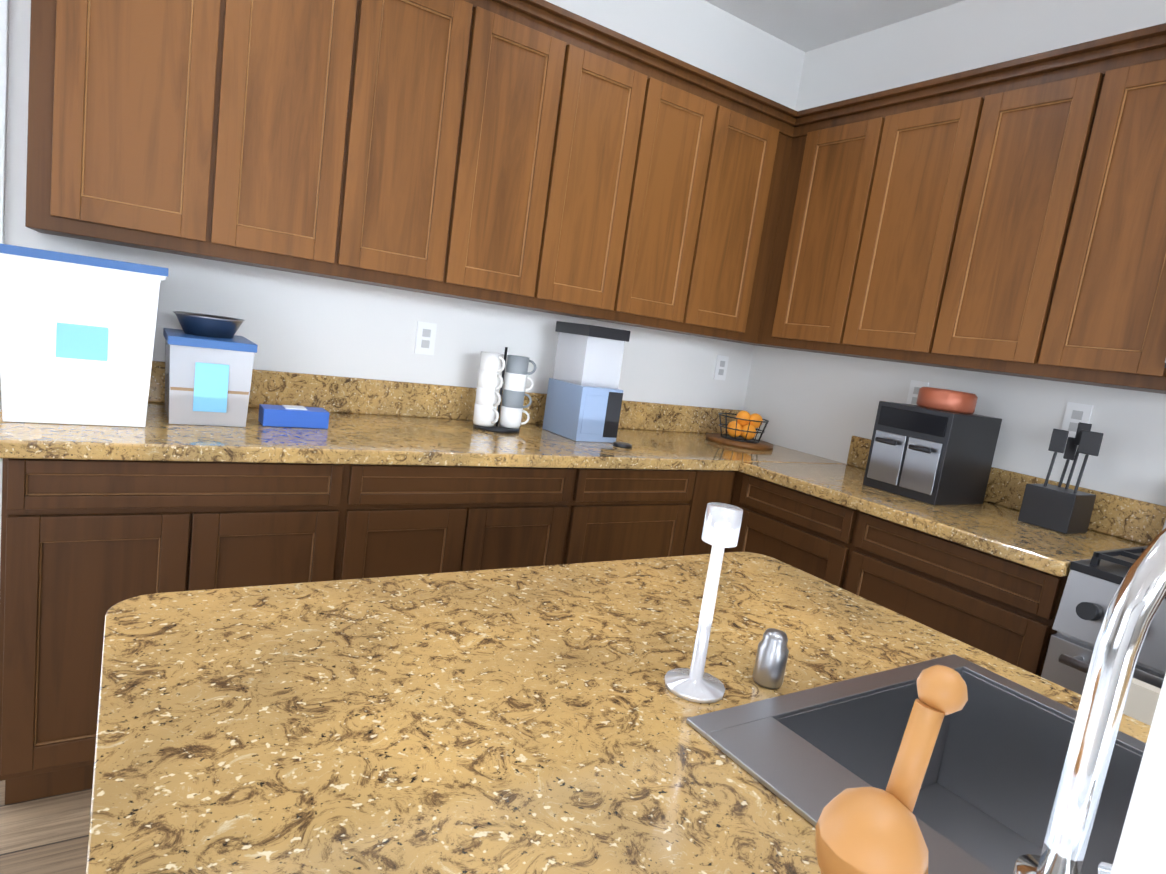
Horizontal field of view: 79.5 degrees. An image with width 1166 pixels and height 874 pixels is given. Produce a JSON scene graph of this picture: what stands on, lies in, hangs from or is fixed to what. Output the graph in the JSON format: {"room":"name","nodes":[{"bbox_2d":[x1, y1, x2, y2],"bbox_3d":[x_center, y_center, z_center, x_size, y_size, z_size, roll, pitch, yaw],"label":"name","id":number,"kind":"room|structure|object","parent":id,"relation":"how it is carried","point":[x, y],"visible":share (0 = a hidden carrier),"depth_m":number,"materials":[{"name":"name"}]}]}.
{"room":"kitchen","nodes":[
{"label":"kitchen","id":0,"kind":"room"},
{"bbox_2d":[0,780,91,873],"bbox_3d":[-0.716,1.620,-2.508,9.000,0.060,9.000,3,10,-33],"label":"floor","id":1,"kind":"structure","parent":0,"point":[48,835],"depth_m":1.62,"materials":[{"name":"brown wood"}]},
{"bbox_2d":[0,461,379,804],"bbox_3d":[-1.127,0.426,2.019,0.789,0.880,0.627,3,10,-33],"label":"base cabinet","id":2,"kind":"object","parent":1,"relation":"on","point":[374,479],"depth_m":1.65,"materials":[{"name":"brown wood"}]},
{"bbox_2d":[0,401,843,472],"bbox_3d":[-0.235,0.016,2.482,2.848,0.040,0.652,3,10,-33],"label":"countertop","id":3,"kind":"structure","parent":2,"relation":"on","point":[349,438],"depth_m":2.02,"materials":[{"name":"beige stone"}]},
{"bbox_2d":[0,243,168,426],"bbox_3d":[-1.284,-0.260,1.809,0.335,0.400,0.425,3,10,-33],"label":"bin","id":4,"kind":"object","parent":3,"relation":"on","point":[77,334],"visible":1,"depth_m":1.65,"materials":[{"name":"white plastic"}]},
{"bbox_2d":[163,328,257,426],"bbox_3d":[-1.071,-0.171,1.995,0.210,0.232,0.310,3,10,-33],"label":"bin","id":5,"kind":"object","parent":3,"relation":"on","point":[208,381],"visible":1,"depth_m":1.87,"materials":[{"name":"white plastic"}]},
{"bbox_2d":[173,311,244,337],"bbox_3d":[-1.056,-0.315,1.982,0.180,0.055,0.180,3,10,-33],"label":"pet bowl","id":6,"kind":"object","parent":5,"relation":"on","point":[200,324],"visible":1,"depth_m":1.93,"materials":[{"name":"blue metal"}]},
{"bbox_2d":[258,404,328,428],"bbox_3d":[-0.857,-0.063,2.080,0.180,0.054,0.090,3,10,-33],"label":"pack","id":7,"kind":"object","parent":3,"relation":"on","point":[291,416],"visible":1,"depth_m":2.05,"materials":[{"name":"blue"}]},
{"bbox_2d":[473,347,535,432],"bbox_3d":[-0.286,-0.176,2.554,0.206,0.300,0.170,3,10,-33],"label":"tower","id":8,"kind":"object","parent":3,"relation":"on","point":[489,396],"visible":1,"depth_m":2.52,"materials":[{"name":"white ceramic"}]},
{"bbox_2d":[542,321,631,448],"bbox_3d":[0.045,-0.201,2.626,0.195,0.420,0.355,3,10,-33],"label":"coffee machine","id":9,"kind":"object","parent":3,"relation":"on","point":[584,397],"visible":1,"depth_m":2.58,"materials":[{"name":"blue"}]},
{"bbox_2d":[706,411,773,449],"bbox_3d":[0.714,-0.044,3.151,0.300,0.150,0.300,3,10,-33],"label":"fruit basket","id":10,"kind":"object","parent":3,"relation":"on","point":[742,430],"visible":1,"depth_m":3.10,"materials":[{"name":"brown wood"}]},
{"bbox_2d":[368,465,599,577],"bbox_3d":[-0.550,0.453,2.397,0.868,0.880,0.627,3,10,-33],"label":"base cabinet","id":11,"kind":"object","parent":1,"relation":"on","point":[429,521],"depth_m":2.13,"materials":[{"name":"brown wood"}]},
{"bbox_2d":[86,528,1165,873],"bbox_3d":[0.361,0.678,0.389,1.100,1.262,1.900,3,10,-33],"label":"kitchen island","id":12,"kind":"object","parent":1,"relation":"on","point":[528,720],"visible":0.94,"depth_m":0.69,"materials":[{"name":"beige stone"}]},
{"bbox_2d":[664,502,742,703],"bbox_3d":[0.143,0.183,0.793,0.070,0.215,0.070,3,10,-33],"label":"candle holder","id":13,"kind":"object","parent":12,"relation":"on","point":[694,682],"visible":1,"depth_m":0.79,"materials":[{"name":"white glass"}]},
{"bbox_2d":[753,628,788,688],"bbox_3d":[0.227,0.264,0.842,0.036,0.066,0.036,3,10,-33],"label":"salt shaker","id":14,"kind":"object","parent":12,"relation":"on","point":[770,661],"visible":1,"depth_m":0.83,"materials":[{"name":"silver metal"}]},
{"bbox_2d":[815,665,967,873],"bbox_3d":[0.201,0.249,0.464,0.101,0.196,0.070,3,10,-33],"label":"bottle","id":15,"kind":"object","parent":12,"relation":"on","point":[866,830],"visible":1,"depth_m":0.46,"materials":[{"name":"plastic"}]},
{"bbox_2d":[686,654,1165,873],"bbox_3d":[0.494,0.458,0.593,0.510,0.180,0.700,3,10,-33],"label":"sink","id":16,"kind":"object","parent":12,"relation":"in","point":[985,800],"depth_m":0.87,"materials":[{"name":"silver metal"}]},
{"bbox_2d":[1000,528,1165,873],"bbox_3d":[0.437,0.200,0.501,0.237,0.336,0.098,3,10,-33],"label":"faucet","id":17,"kind":"object","parent":12,"relation":"on","point":[1128,617],"depth_m":0.46,"materials":[{"name":"silver metal"}]},
{"bbox_2d":[1110,673,1165,873],"bbox_3d":[0.300,0.206,0.287,0.161,0.357,0.160,3,10,-33],"label":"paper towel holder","id":18,"kind":"object","parent":12,"relation":"on","point":[1141,848],"depth_m":0.30,"materials":[{"name":"white"}]},
{"bbox_2d":[588,469,703,561],"bbox_3d":[-0.056,0.476,2.721,0.591,0.880,0.627,3,10,-33],"label":"base cabinet","id":19,"kind":"object","parent":1,"relation":"on","point":[641,513],"depth_m":2.48,"materials":[{"name":"brown wood"}]},
{"bbox_2d":[688,473,735,554],"bbox_3d":[0.246,0.490,2.919,0.254,0.880,0.627,3,10,-33],"label":"base cabinet","id":20,"kind":"object","parent":1,"relation":"on","point":[714,487],"depth_m":2.63,"materials":[{"name":"brown wood"}]},
{"bbox_2d":[724,473,831,576],"bbox_3d":[0.926,0.618,2.695,0.627,0.880,0.555,3,10,-33],"label":"base cabinet","id":21,"kind":"object","parent":1,"relation":"on","point":[787,526],"depth_m":2.49,"materials":[{"name":"brown wood"}]},
{"bbox_2d":[818,505,1068,676],"bbox_3d":[1.216,0.725,2.246,0.627,0.880,0.673,3,10,-33],"label":"base cabinet","id":22,"kind":"object","parent":1,"relation":"on","point":[1006,611],"depth_m":1.99,"materials":[{"name":"brown wood"}]},
{"bbox_2d":[736,461,1147,580],"bbox_3d":[1.153,0.230,2.355,0.652,0.040,1.112,3,10,-33],"label":"countertop","id":23,"kind":"structure","parent":22,"relation":"on","point":[994,530],"depth_m":2.12,"materials":[{"name":"beige stone"}]},
{"bbox_2d":[863,401,1001,504],"bbox_3d":[1.192,0.052,2.421,0.333,0.300,0.270,3,10,-33],"label":"air fryer","id":24,"kind":"object","parent":23,"relation":"on","point":[930,456],"visible":0.96,"depth_m":2.33,"materials":[{"name":"black plastic"}]},
{"bbox_2d":[916,387,977,413],"bbox_3d":[1.240,-0.127,2.391,0.180,0.070,0.180,3,10,-33],"label":"copper pot","id":25,"kind":"object","parent":24,"relation":"on","point":[948,400],"visible":1,"depth_m":2.32,"materials":[{"name":"brown metal"}]},
{"bbox_2d":[1018,422,1103,533],"bbox_3d":[1.481,0.117,2.151,0.140,0.330,0.148,3,10,-33],"label":"utensil caddy","id":26,"kind":"object","parent":23,"relation":"on","point":[1060,509],"visible":1,"depth_m":2.13,"materials":[{"name":"black plastic"}]},
{"bbox_2d":[1041,520,1165,725],"bbox_3d":[1.553,0.737,1.630,0.702,1.125,0.692,3,10,-33],"label":"range","id":27,"kind":"object","parent":1,"relation":"on","point":[1093,583],"visible":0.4,"depth_m":1.67,"materials":[{"name":"silver metal"}]},
{"bbox_2d":[0,0,804,554],"bbox_3d":[-2.890,-0.640,1.106,9.150,2.740,0.150,3,10,-33],"label":"wall","id":28,"kind":"structure","parent":0,"point":[308,324],"depth_m":2.57,"materials":[{"name":"white paint"}]},
{"bbox_2d":[0,0,8,409],"bbox_3d":[-2.197,-0.726,1.496,1.530,1.530,0.190,3,10,-33],"label":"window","id":29,"kind":"structure","parent":28,"relation":"in","point":[4,22],"depth_m":1.82,"materials":[{"name":"white"}]},
{"bbox_2d":[25,0,256,263],"bbox_3d":[-1.154,-0.968,1.845,0.446,0.916,0.342,3,10,-33],"label":"upper cabinet","id":30,"kind":"object","parent":28,"relation":"attached to","point":[140,112],"depth_m":1.74,"materials":[{"name":"brown wood"}]},
{"bbox_2d":[241,0,388,283],"bbox_3d":[-0.884,-0.956,2.023,0.457,0.916,0.342,3,10,-33],"label":"upper cabinet","id":31,"kind":"object","parent":28,"relation":"attached to","point":[319,66],"depth_m":1.94,"materials":[{"name":"brown wood"}]},
{"bbox_2d":[414,321,436,354],"bbox_3d":[-0.576,-0.361,2.566,0.072,0.116,0.009,3,10,-33],"label":"electrical outlet plate","id":32,"kind":"object","parent":28,"relation":"attached to","point":[425,337],"depth_m":2.56,"materials":[{"name":"white plastic"}]},
{"bbox_2d":[365,0,500,299],"bbox_3d":[-0.608,-0.943,2.204,0.460,0.916,0.342,3,10,-33],"label":"upper cabinet","id":33,"kind":"object","parent":28,"relation":"attached to","point":[437,86],"depth_m":2.12,"materials":[{"name":"brown wood"}]},
{"bbox_2d":[148,361,743,432],"bbox_3d":[-0.392,-0.126,2.731,2.848,0.124,0.019,3,10,-33],"label":"backsplash","id":34,"kind":"structure","parent":28,"relation":"attached to","point":[334,394],"depth_m":2.55,"materials":[{"name":"beige stone"}]},
{"bbox_2d":[469,0,592,313],"bbox_3d":[-0.331,-0.930,2.385,0.457,0.916,0.342,3,10,-33],"label":"upper cabinet","id":35,"kind":"object","parent":28,"relation":"attached to","point":[541,70],"depth_m":2.29,"materials":[{"name":"brown wood"}]},
{"bbox_2d":[557,28,672,325],"bbox_3d":[-0.054,-0.917,2.567,0.463,0.916,0.342,3,10,-33],"label":"upper cabinet","id":36,"kind":"object","parent":28,"relation":"attached to","point":[627,86],"depth_m":2.47,"materials":[{"name":"brown wood"}]},
{"bbox_2d":[633,60,740,336],"bbox_3d":[0.226,-0.904,2.750,0.464,0.916,0.342,3,10,-33],"label":"upper cabinet","id":37,"kind":"object","parent":28,"relation":"attached to","point":[701,110],"depth_m":2.66,"materials":[{"name":"brown wood"}]},
{"bbox_2d":[713,355,728,379],"bbox_3d":[0.665,-0.332,3.373,0.072,0.116,0.009,3,10,-33],"label":"electrical outlet plate","id":38,"kind":"object","parent":28,"relation":"attached to","point":[721,365],"depth_m":3.37,"materials":[{"name":"white plastic"}]},
{"bbox_2d":[701,92,788,343],"bbox_3d":[0.481,-0.892,2.917,0.401,0.916,0.342,3,10,-33],"label":"upper cabinet","id":39,"kind":"object","parent":28,"relation":"attached to","point":[759,126],"depth_m":2.83,"materials":[{"name":"brown wood"}]},
{"bbox_2d":[704,0,964,51],"bbox_3d":[2.226,-1.038,-1.149,15.200,0.100,9.150,3,10,-33],"label":"ceiling","id":40,"kind":"structure","parent":0,"point":[806,25],"depth_m":2.92,"materials":[{"name":"white paint"}]},
{"bbox_2d":[743,0,1165,505],"bbox_3d":[1.871,-0.098,2.019,0.150,2.740,3.616,3,10,-33],"label":"wall","id":41,"kind":"structure","parent":0,"point":[821,405],"depth_m":2.62,"materials":[{"name":"white paint"}]},
{"bbox_2d":[757,100,864,352],"bbox_3d":[1.072,-0.796,2.832,0.342,0.916,0.504,3,10,-33],"label":"upper cabinet","id":42,"kind":"object","parent":41,"relation":"attached to","point":[823,152],"depth_m":2.79,"materials":[{"name":"brown wood"}]},
{"bbox_2d":[817,76,960,362],"bbox_3d":[1.267,-0.725,2.530,0.342,0.916,0.485,3,10,-33],"label":"upper cabinet","id":43,"kind":"object","parent":41,"relation":"attached to","point":[902,143],"depth_m":2.50,"materials":[{"name":"brown wood"}]},
{"bbox_2d":[906,380,928,404],"bbox_3d":[1.305,-0.160,2.741,0.009,0.116,0.072,3,10,-33],"label":"electrical outlet plate","id":44,"kind":"object","parent":41,"relation":"attached to","point":[914,388],"depth_m":2.75,"materials":[{"name":"white plastic"}]},
{"bbox_2d":[901,48,1076,374],"bbox_3d":[1.451,-0.657,2.245,0.342,0.916,0.462,3,10,-33],"label":"upper cabinet","id":45,"kind":"object","parent":41,"relation":"attached to","point":[1005,218],"depth_m":2.22,"materials":[{"name":"brown wood"}]},
{"bbox_2d":[844,436,1165,544],"bbox_3d":[1.428,0.162,2.516,0.020,0.124,1.112,3,10,-33],"label":"backsplash","id":46,"kind":"structure","parent":41,"relation":"attached to","point":[1137,520],"depth_m":2.20,"materials":[{"name":"beige stone"}]},
{"bbox_2d":[1061,402,1093,437],"bbox_3d":[1.603,-0.051,2.279,0.009,0.116,0.072,3,10,-33],"label":"electrical outlet plate","id":47,"kind":"object","parent":41,"relation":"attached to","point":[1075,414],"depth_m":2.28,"materials":[{"name":"white plastic"}]},
{"bbox_2d":[1001,28,1165,393],"bbox_3d":[1.607,-0.600,2.002,0.342,0.916,0.383,3,10,-33],"label":"upper cabinet","id":48,"kind":"object","parent":41,"relation":"attached to","point":[1091,309],"depth_m":1.95,"materials":[{"name":"brown wood"}]}
]}

